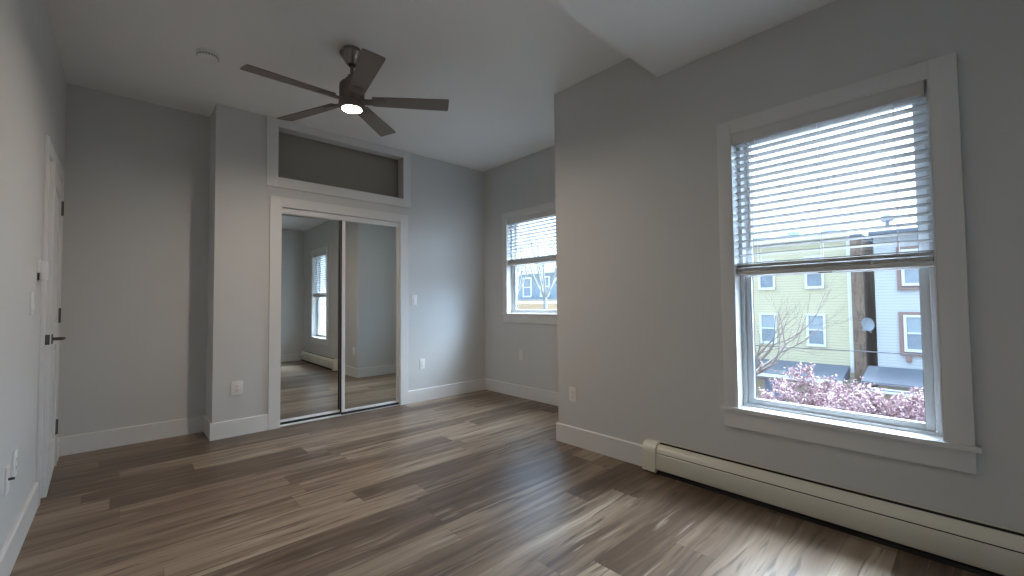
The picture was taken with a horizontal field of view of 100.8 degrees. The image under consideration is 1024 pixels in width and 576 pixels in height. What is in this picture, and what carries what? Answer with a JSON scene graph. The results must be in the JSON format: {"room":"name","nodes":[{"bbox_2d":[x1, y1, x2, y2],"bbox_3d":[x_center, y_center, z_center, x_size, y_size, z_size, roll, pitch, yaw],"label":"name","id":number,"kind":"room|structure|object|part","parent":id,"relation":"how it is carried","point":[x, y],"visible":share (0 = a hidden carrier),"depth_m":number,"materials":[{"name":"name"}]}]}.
{"room":"empty bedroom","nodes":[
{"label":"empty bedroom","id":0,"kind":"room"},
{"bbox_2d":[0,0,66,551],"bbox_3d":[-1.852,-0.242,1.400,0.150,2.874,5.850,1,-3,-43],"label":"wall","id":1,"kind":"structure","parent":0,"point":[33,84],"depth_m":1.96,"materials":[{"name":"grey paint"}]},
{"bbox_2d":[4,463,14,495],"bbox_3d":[-2.106,0.801,1.780,0.024,0.116,0.072,1,-3,-43],"label":"outlet","id":2,"kind":"object","parent":1,"relation":"attached to","point":[7,479],"visible":1,"depth_m":1.76,"materials":[{"name":"white plastic"}]},
{"bbox_3d":[-2.112,0.801,1.774,0.006,0.116,0.072,1,-3,-43],"label":"plate","id":3,"kind":"part","parent":2,"relation":"part of","materials":[{"name":"white plastic"}]},
{"bbox_2d":[12,449,17,476],"bbox_3d":[-2.226,0.787,1.901,0.009,0.116,0.072,1,-3,-43],"label":"wall outlet","id":4,"kind":"object","parent":1,"relation":"attached to","point":[14,464],"visible":0.9,"depth_m":1.88,"materials":[{"name":"white plastic"}]},
{"bbox_2d":[0,437,59,575],"bbox_3d":[-1.668,1.119,1.290,0.015,0.143,5.227,1,-3,-43],"label":"baseboard","id":5,"kind":"structure","parent":1,"relation":"attached to","point":[9,553],"depth_m":1.96,"materials":[{"name":"white paint"}]},
{"bbox_2d":[30,292,34,314],"bbox_3d":[-2.469,0.079,2.184,0.012,0.116,0.072,1,-3,-43],"label":"light switch","id":6,"kind":"object","parent":1,"relation":"attached to","point":[32,306],"visible":1,"depth_m":2.17,"materials":[{"name":"white plastic"}]},
{"bbox_2d":[37,260,48,280],"bbox_3d":[-2.612,-0.097,2.361,0.036,0.115,0.088,1,-3,-43],"label":"thermostat","id":7,"kind":"object","parent":1,"relation":"attached to","point":[42,266],"visible":1,"depth_m":2.34,"materials":[{"name":"white plastic"}]},
{"bbox_3d":[-2.623,-0.097,2.353,0.010,0.115,0.085,1,-3,-43],"label":"wall plate","id":8,"kind":"part","parent":7,"relation":"part of","materials":[{"name":"white plastic"}]},
{"bbox_2d":[35,135,65,505],"bbox_3d":[-3.037,0.187,2.747,0.239,2.133,0.916,1,-3,-43],"label":"door","id":9,"kind":"structure","parent":1,"relation":"in","point":[53,197],"depth_m":2.54,"materials":[{"name":"white paint"}]},
{"bbox_3d":[-2.763,0.308,2.516,0.027,0.060,0.009,1,-3,-44],"label":"latch plate","id":10,"kind":"part","parent":9,"relation":"part of","materials":[{"name":"grey metal"}]},
{"bbox_3d":[-2.819,0.313,2.638,0.060,0.060,0.155,1,-3,-44],"label":"lever handle","id":11,"kind":"part","parent":9,"relation":"part of","materials":[{"name":"grey metal"}]},
{"bbox_2d":[57,83,209,437],"bbox_3d":[-3.119,-0.151,3.646,1.027,2.874,0.120,1,-3,-43],"label":"wall","id":12,"kind":"structure","parent":0,"point":[133,352],"depth_m":3.53,"materials":[{"name":"grey paint"}]},
{"bbox_2d":[59,415,211,456],"bbox_3d":[-2.975,1.204,3.388,0.902,0.143,0.366,1,-3,-43],"label":"baseboard","id":13,"kind":"structure","parent":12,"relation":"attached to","point":[92,441],"depth_m":3.48,"materials":[{"name":"white paint"}]},
{"bbox_2d":[278,132,397,197],"bbox_3d":[-1.886,-0.125,4.776,2.318,2.874,0.629,1,-3,-43],"label":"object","id":14,"kind":"structure","parent":0,"point":[299,158],"depth_m":4.46,"materials":[{"name":"grey paint"}]},
{"bbox_2d":[206,103,484,422],"bbox_3d":[-1.572,-0.129,4.738,2.949,2.874,0.366,1,-3,-43],"label":"wall","id":15,"kind":"structure","parent":0,"point":[446,272],"depth_m":4.01,"materials":[{"name":"grey paint"}]},
{"bbox_2d":[231,380,242,395],"bbox_3d":[-2.390,0.870,3.686,0.088,0.122,0.009,1,-3,-43],"label":"wall outlet","id":16,"kind":"object","parent":15,"relation":"attached to","point":[236,386],"visible":1,"depth_m":3.68,"materials":[{"name":"white plastic"}]},
{"bbox_2d":[235,384,238,391],"bbox_3d":[-2.389,0.870,3.684,0.033,0.068,0.004,1,-3,-43],"label":"receptacle","id":17,"kind":"object","parent":16,"relation":"attached to","point":[236,385],"depth_m":3.68,"materials":[{"name":"white plastic"}]},
{"bbox_2d":[210,414,267,440],"bbox_3d":[-2.367,1.209,3.688,0.431,0.143,0.015,1,-3,-43],"label":"baseboard","id":18,"kind":"structure","parent":15,"relation":"attached to","point":[242,426],"depth_m":3.67,"materials":[{"name":"white paint"}]},
{"bbox_2d":[268,195,407,429],"bbox_3d":[-1.737,0.229,4.383,1.406,2.136,0.128,1,-3,-43],"label":"door frame","id":19,"kind":"structure","parent":15,"relation":"attached to","point":[276,203],"depth_m":3.94,"materials":[{"name":"white paint"}]},
{"bbox_2d":[266,116,410,207],"bbox_3d":[-1.716,-1.252,4.393,1.469,0.646,0.018,1,-3,-43],"label":"window frame","id":20,"kind":"structure","parent":15,"relation":"attached to","point":[273,124],"depth_m":4.24,"materials":[{"name":"white paint"}]},
{"bbox_2d":[282,208,398,226],"bbox_3d":[-1.749,-0.721,4.421,1.218,0.051,0.078,1,-3,-43],"label":"track","id":21,"kind":"object","parent":15,"relation":"attached to","point":[284,210],"visible":0.98,"depth_m":4.34,"materials":[{"name":"silver metal"}]},
{"bbox_2d":[411,295,416,304],"bbox_3d":[-1.125,0.138,4.880,0.072,0.116,0.012,1,-3,-43],"label":"light switch","id":22,"kind":"object","parent":15,"relation":"attached to","point":[413,297],"visible":1,"depth_m":4.88,"materials":[{"name":"white plastic"}]},
{"bbox_2d":[419,359,424,368],"bbox_3d":[-1.043,0.881,4.924,0.072,0.116,0.009,1,-3,-43],"label":"wall outlet","id":23,"kind":"object","parent":15,"relation":"attached to","point":[421,361],"visible":1,"depth_m":4.92,"materials":[{"name":"white plastic"}]},
{"bbox_2d":[408,378,484,403],"bbox_3d":[-0.764,1.244,5.162,1.112,0.143,0.015,1,-3,-43],"label":"baseboard","id":24,"kind":"structure","parent":15,"relation":"attached to","point":[418,395],"depth_m":5.11,"materials":[{"name":"white paint"}]},
{"bbox_2d":[46,0,835,171],"bbox_3d":[-0.388,-1.593,2.806,4.166,0.347,5.850,1,-3,-43],"label":"ceiling","id":25,"kind":"structure","parent":0,"point":[500,66],"depth_m":2.88,"materials":[{"name":"white paint"}]},
{"bbox_2d":[195,48,219,62],"bbox_3d":[-2.108,-1.601,2.938,0.140,0.047,0.140,1,-3,-43],"label":"smoke detector","id":26,"kind":"object","parent":25,"relation":"attached to","point":[206,55],"visible":1,"depth_m":2.91,"materials":[{"name":"white plastic"}]},
{"bbox_2d":[240,45,448,136],"bbox_3d":[-1.107,-1.429,2.872,1.254,0.415,1.272,1,-3,-43],"label":"ceiling fan","id":27,"kind":"object","parent":25,"relation":"hanging from","point":[366,63],"visible":1,"depth_m":2.86,"materials":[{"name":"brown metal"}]},
{"bbox_3d":[-1.354,-1.264,2.601,0.131,0.057,0.520,-2,-3,41],"label":"blade","id":28,"kind":"part","parent":27,"relation":"part of","materials":[{"name":"brown wood"}]},
{"bbox_3d":[-1.457,-1.262,3.054,0.520,0.044,0.131,-1,-2,23],"label":"blade","id":29,"kind":"part","parent":27,"relation":"part of","materials":[{"name":"brown wood"}]},
{"bbox_3d":[-0.892,-1.287,2.560,0.131,0.030,0.520,1,-2,-31],"label":"blade","id":30,"kind":"part","parent":27,"relation":"part of","materials":[{"name":"brown wood"}]},
{"bbox_3d":[-1.059,-1.286,3.293,0.131,0.055,0.520,-1,-2,5],"label":"blade","id":31,"kind":"part","parent":27,"relation":"part of","materials":[{"name":"brown wood"}]},
{"bbox_3d":[-0.710,-1.300,2.988,0.520,0.049,0.131,0,-2,-13],"label":"blade","id":32,"kind":"part","parent":27,"relation":"part of","materials":[{"name":"brown wood"}]},
{"bbox_2d":[10,390,980,575],"bbox_3d":[-0.358,1.286,2.707,4.166,0.120,5.850,1,-3,-43],"label":"floor","id":33,"kind":"structure","parent":0,"point":[476,483],"depth_m":2.31,"materials":[{"name":"brown wood"}]},
{"bbox_2d":[280,404,399,426],"bbox_3d":[-1.727,1.292,4.349,1.218,0.009,0.088,1,-3,-43],"label":"floor track","id":34,"kind":"object","parent":33,"relation":"on","point":[332,416],"visible":0.74,"depth_m":4.19,"materials":[{"name":"silver metal"}]},
{"bbox_2d":[280,213,340,424],"bbox_3d":[-1.973,0.283,4.197,0.626,2.011,0.024,1,-3,-42],"label":"door","id":35,"kind":"structure","parent":34,"relation":"on","point":[310,264],"depth_m":4.17,"materials":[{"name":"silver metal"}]},
{"bbox_2d":[340,220,398,414],"bbox_3d":[-1.517,0.291,4.564,0.649,2.011,0.024,1,-3,-42],"label":"door","id":36,"kind":"structure","parent":34,"relation":"on","point":[369,253],"depth_m":4.54,"materials":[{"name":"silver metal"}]},
{"bbox_2d":[642,438,1023,575],"bbox_3d":[1.565,1.087,2.126,0.078,0.200,1.980,1,-3,-43],"label":"baseboard heater","id":37,"kind":"object","parent":33,"relation":"on","point":[981,548],"visible":1,"depth_m":2.02,"materials":[{"name":"beige metal"}]},
{"bbox_3d":[1.591,1.081,2.150,0.005,0.187,1.980,1,-3,-43],"label":"plate","id":38,"kind":"part","parent":37,"relation":"part of","materials":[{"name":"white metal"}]},
{"bbox_2d":[484,146,557,391],"bbox_3d":[0.096,-0.130,5.213,0.150,2.874,2.869,1,-3,-43],"label":"wall","id":39,"kind":"structure","parent":0,"point":[527,181],"depth_m":5.18,"materials":[{"name":"grey paint"}]},
{"bbox_2d":[485,378,557,405],"bbox_3d":[0.328,1.220,4.807,0.015,0.143,2.015,1,-3,-43],"label":"baseboard","id":40,"kind":"structure","parent":39,"relation":"attached to","point":[540,395],"depth_m":5.01,"materials":[{"name":"white paint"}]},
{"bbox_2d":[519,350,523,359],"bbox_3d":[0.110,0.799,5.059,0.009,0.116,0.072,1,-3,-43],"label":"wall outlet","id":41,"kind":"object","parent":39,"relation":"attached to","point":[521,352],"visible":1,"depth_m":5.05,"materials":[{"name":"white plastic"}]},
{"bbox_2d":[501,201,556,324],"bbox_3d":[0.274,-0.267,4.985,0.171,1.363,1.042,1,-3,-43],"label":"window","id":42,"kind":"structure","parent":39,"relation":"in","point":[511,314],"depth_m":5.25,"materials":[{"name":"white paint"}]},
{"bbox_2d":[507,208,555,265],"bbox_3d":[0.240,-0.580,4.991,0.070,0.580,0.844,1,-3,-43],"label":"window blind","id":43,"kind":"object","parent":42,"relation":"attached to","point":[548,213],"visible":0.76,"depth_m":4.98,"materials":[{"name":"grey plastic"}]},
{"bbox_3d":[0.252,-0.303,4.981,0.052,0.025,0.830,1,-3,-43],"label":"rail","id":44,"kind":"part","parent":43,"relation":"part of","materials":[{"name":"grey"}]},
{"bbox_3d":[0.303,-0.281,5.025,0.075,1.168,0.835,1,-3,-43],"label":"frame","id":45,"kind":"part","parent":42,"relation":"part of","materials":[{"name":"white plastic"}]},
{"bbox_3d":[0.316,-0.564,5.050,0.026,0.564,0.790,1,-3,-43],"label":"sash","id":46,"kind":"part","parent":42,"relation":"part of","materials":[{"name":"white plastic"}]},
{"bbox_3d":[0.301,-0.016,5.011,0.026,0.602,0.790,1,-3,-43],"label":"sash","id":47,"kind":"part","parent":42,"relation":"part of","materials":[{"name":"white plastic"}]},
{"bbox_2d":[554,0,1023,531],"bbox_3d":[1.432,-0.238,2.471,0.150,2.874,2.981,1,-3,-43],"label":"wall","id":48,"kind":"structure","parent":0,"point":[639,313],"depth_m":2.56,"materials":[{"name":"grey paint"}]},
{"bbox_2d":[569,386,576,401],"bbox_3d":[0.481,0.844,3.362,0.009,0.116,0.072,1,-3,-43],"label":"wall outlet","id":49,"kind":"object","parent":48,"relation":"attached to","point":[572,390],"visible":1,"depth_m":3.36,"materials":[{"name":"white plastic"}]},
{"bbox_2d":[556,422,641,465],"bbox_3d":[0.642,1.161,3.175,0.015,0.143,0.816,1,-3,-43],"label":"baseboard","id":50,"kind":"structure","parent":48,"relation":"attached to","point":[627,451],"depth_m":3.15,"materials":[{"name":"white paint"}]},
{"bbox_2d":[716,52,981,473],"bbox_3d":[1.636,-0.103,2.208,0.171,1.796,1.034,1,-3,-43],"label":"window","id":51,"kind":"structure","parent":48,"relation":"in","point":[946,438],"depth_m":1.96,"materials":[{"name":"white paint"}]},
{"bbox_2d":[731,81,934,275],"bbox_3d":[1.601,-0.504,2.217,0.070,0.838,0.836,1,-3,-43],"label":"window blind","id":52,"kind":"object","parent":51,"relation":"attached to","point":[915,92],"visible":1,"depth_m":2.15,"materials":[{"name":"grey plastic"}]},
{"bbox_3d":[1.411,-0.484,2.433,0.056,0.753,0.002,1,-3,-43],"label":"ladder cord","id":53,"kind":"part","parent":52,"relation":"part of","materials":[{"name":"white fabric"}]},
{"bbox_3d":[1.611,-0.493,2.216,0.056,0.753,0.002,1,-3,-43],"label":"ladder cord","id":54,"kind":"part","parent":52,"relation":"part of","materials":[{"name":"white fabric"}]},
{"bbox_3d":[1.606,-0.123,2.168,0.004,0.038,0.042,1,-3,-43],"label":"gathered cord","id":55,"kind":"part","parent":52,"relation":"part of","materials":[{"name":"white fabric"}]},
{"bbox_3d":[1.615,-0.098,2.202,0.052,0.025,0.822,1,-3,-43],"label":"rail","id":56,"kind":"part","parent":52,"relation":"part of","materials":[{"name":"grey"}]},
{"bbox_3d":[1.810,-0.503,1.999,0.056,0.753,0.002,1,-3,-43],"label":"ladder cord","id":57,"kind":"part","parent":52,"relation":"part of","materials":[{"name":"white fabric"}]},
{"bbox_3d":[1.805,-0.133,1.951,0.004,0.038,0.042,1,-3,-43],"label":"gathered cord","id":58,"kind":"part","parent":52,"relation":"part of","materials":[{"name":"white fabric"}]},
{"bbox_3d":[1.677,-0.488,2.276,0.026,0.820,0.782,1,-3,-43],"label":"sash","id":59,"kind":"part","parent":51,"relation":"part of","materials":[{"name":"white plastic"}]},
{"bbox_3d":[1.665,-0.117,2.248,0.075,1.600,0.827,1,-3,-43],"label":"frame","id":60,"kind":"part","parent":51,"relation":"part of","materials":[{"name":"white plastic"}]},
{"bbox_3d":[1.664,0.276,2.230,0.026,0.778,0.782,1,-3,-43],"label":"sash","id":61,"kind":"part","parent":51,"relation":"part of","materials":[{"name":"white plastic"}]},
{"label":"outside","id":62,"kind":"structure","parent":0,"visible":0},
{"bbox_2d":[755,345,921,354],"bbox_3d":[6.319,1.764,15.253,0.027,0.330,30.001,1,-3,-43],"label":"power line","id":63,"kind":"object","parent":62,"point":[755,345],"visible":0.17,"depth_m":11.80,"materials":[{"name":"grey metal"}]},
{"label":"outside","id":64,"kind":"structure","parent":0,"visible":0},
{"bbox_2d":[763,372,923,388],"bbox_3d":[5.649,2.508,15.964,0.027,0.593,32.001,1,-3,-43],"label":"power line","id":65,"kind":"object","parent":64,"point":[763,372],"visible":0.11,"depth_m":11.67,"materials":[{"name":"grey metal"}]},
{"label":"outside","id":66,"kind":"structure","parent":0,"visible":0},
{"bbox_2d":[756,377,914,393],"bbox_3d":[5.799,2.815,16.089,0.027,0.401,32.001,1,-3,-43],"label":"power line","id":67,"kind":"object","parent":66,"point":[756,377],"visible":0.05,"depth_m":12.03,"materials":[{"name":"grey metal"}]},
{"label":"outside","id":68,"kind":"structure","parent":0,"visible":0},
{"bbox_3d":[20.720,7.342,32.337,65.500,0.200,120.000,1,-3,-43],"label":"ground","id":69,"kind":"structure","parent":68,"visible":0},
{"bbox_2d":[517,263,556,309],"bbox_3d":[2.566,2.490,32.842,8.700,9.900,11.800,1,-3,-43],"label":"house","id":70,"kind":"structure","parent":69,"relation":"on","point":[529,296],"depth_m":29.09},
{"bbox_3d":[1.102,-0.051,29.839,0.040,1.200,0.700,1,-3,-43],"label":"pane","id":71,"kind":"part","parent":70,"relation":"part of","materials":[{"name":"glass"}]},
{"bbox_3d":[2.253,-0.106,28.589,0.040,1.200,0.700,1,-3,-43],"label":"pane","id":72,"kind":"part","parent":70,"relation":"part of","materials":[{"name":"glass"}]},
{"bbox_2d":[753,229,855,405],"bbox_3d":[12.658,2.347,23.595,9.960,9.343,11.000,1,-3,-43],"label":"house","id":73,"kind":"structure","parent":69,"relation":"on","point":[840,363],"depth_m":18.39,"materials":[{"name":"yellow siding"},{"name":"white trim"},{"name":"window glass"}]},
{"bbox_3d":[11.818,-0.632,19.672,0.040,1.220,0.520,1,-3,-43],"label":"pane","id":74,"kind":"part","parent":73,"relation":"part of","materials":[{"name":"blue glass"}]},
{"bbox_2d":[762,315,773,327],"bbox_3d":[11.822,1.531,19.581,0.008,0.580,0.500,1,-3,-43],"label":"shade","id":75,"kind":"object","parent":73,"relation":"hanging from","point":[767,321],"depth_m":19.58,"materials":[{"name":"grey"}]},
{"bbox_3d":[11.843,1.851,19.586,0.040,1.220,0.520,1,-3,-43],"label":"pane","id":76,"kind":"part","parent":73,"relation":"part of","materials":[{"name":"glass"}]},
{"bbox_3d":[12.001,5.410,19.285,0.100,2.536,0.800,1,-3,-43],"label":"porch door","id":77,"kind":"part","parent":73,"relation":"part of","materials":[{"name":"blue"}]},
{"bbox_3d":[13.062,-0.692,18.320,0.040,1.220,0.520,1,-3,-43],"label":"pane","id":78,"kind":"part","parent":73,"relation":"part of","materials":[{"name":"glass"}]},
{"bbox_2d":[809,316,822,328],"bbox_3d":[13.066,1.478,18.229,0.008,0.580,0.500,1,-3,-43],"label":"shade","id":79,"kind":"object","parent":73,"relation":"hanging from","point":[818,320],"depth_m":18.21,"materials":[{"name":"grey"}]},
{"bbox_3d":[13.087,1.798,18.234,0.040,1.220,0.520,1,-3,-43],"label":"pane","id":80,"kind":"part","parent":73,"relation":"part of","materials":[{"name":"blue glass"}]},
{"bbox_2d":[755,273,874,376],"bbox_3d":[5.963,2.947,9.360,3.167,7.301,2.864,0,-2,-13],"label":"bare tree","id":81,"kind":"object","parent":69,"relation":"on","point":[771,362],"visible":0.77,"depth_m":8.92,"materials":[{"name":"brown plant"}]},
{"bbox_2d":[757,361,924,421],"bbox_3d":[8.727,4.325,10.789,5.088,4.581,5.671,1,-3,-39],"label":"flowering bush","id":82,"kind":"object","parent":69,"relation":"on","point":[836,399],"visible":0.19,"depth_m":10.68,"materials":[{"name":"pink plant"}]},
{"bbox_2d":[849,233,878,413],"bbox_3d":[15.227,2.322,18.183,3.500,8.965,0.402,1,-3,-43],"label":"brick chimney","id":83,"kind":"object","parent":69,"relation":"on","point":[865,292],"visible":0.44,"depth_m":17.17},
{"bbox_2d":[861,318,874,332],"bbox_3d":[13.898,1.462,16.557,0.788,0.610,0.219,0,-2,-23],"label":"satellite dish","id":84,"kind":"object","parent":83,"relation":"attached to","point":[867,323],"visible":1,"depth_m":16.59,"materials":[{"name":"grey"}]},
{"bbox_2d":[861,219,935,421],"bbox_3d":[19.091,1.825,16.297,9.780,9.751,7.600,1,-3,-43],"label":"house","id":85,"kind":"structure","parent":69,"relation":"on","point":[897,294],"depth_m":16.22,"materials":[{"name":"white wood"}]},
{"bbox_2d":[881,213,893,224],"bbox_3d":[15.092,-2.607,17.043,0.480,0.840,0.480,1,-3,-43],"label":"roof vent","id":86,"kind":"object","parent":85,"relation":"on","point":[887,222],"visible":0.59,"depth_m":16.97,"materials":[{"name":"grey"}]},
{"bbox_2d":[906,357,911,361],"bbox_3d":[15.017,2.706,16.038,0.100,0.200,0.160,1,-3,-43],"label":"wall vent","id":87,"kind":"object","parent":85,"relation":"attached to","point":[908,359],"depth_m":16.00,"materials":[{"name":"brown"}]},
{"bbox_3d":[15.172,-0.794,15.982,0.040,1.200,0.560,1,-3,-43],"label":"pane","id":88,"kind":"part","parent":85,"relation":"part of","materials":[{"name":"glass"}]},
{"bbox_2d":[907,317,920,332],"bbox_3d":[15.176,1.387,15.890,0.008,0.570,0.540,1,-3,-43],"label":"shade","id":89,"kind":"object","parent":85,"relation":"hanging from","point":[913,323],"depth_m":15.94,"materials":[{"name":"grey"}]},
{"bbox_3d":[15.197,1.702,15.896,0.040,1.200,0.560,1,-3,-43],"label":"pane","id":90,"kind":"part","parent":85,"relation":"part of","materials":[{"name":"blue glass"}]},
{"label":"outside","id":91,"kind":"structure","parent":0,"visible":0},
{"bbox_3d":[-3.151,5.569,24.727,11.000,3.300,15.000,1,-3,-43],"label":"bank","id":92,"kind":"object","parent":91,"visible":0},
{"bbox_2d":[517,222,545,295],"bbox_3d":[0.440,-0.646,23.102,3.616,8.936,2.737,0,-2,-3],"label":"bare tree","id":93,"kind":"object","parent":92,"relation":"on","point":[518,268],"visible":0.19,"depth_m":23.41,"materials":[{"name":"brown plant"}]},
{"bbox_2d":[519,217,556,308],"bbox_3d":[1.691,-0.317,17.700,3.468,7.879,3.545,0,-2,-4],"label":"bare tree","id":94,"kind":"object","parent":92,"relation":"on","point":[542,290],"visible":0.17,"depth_m":17.62,"materials":[{"name":"brown plant"}]}
]}

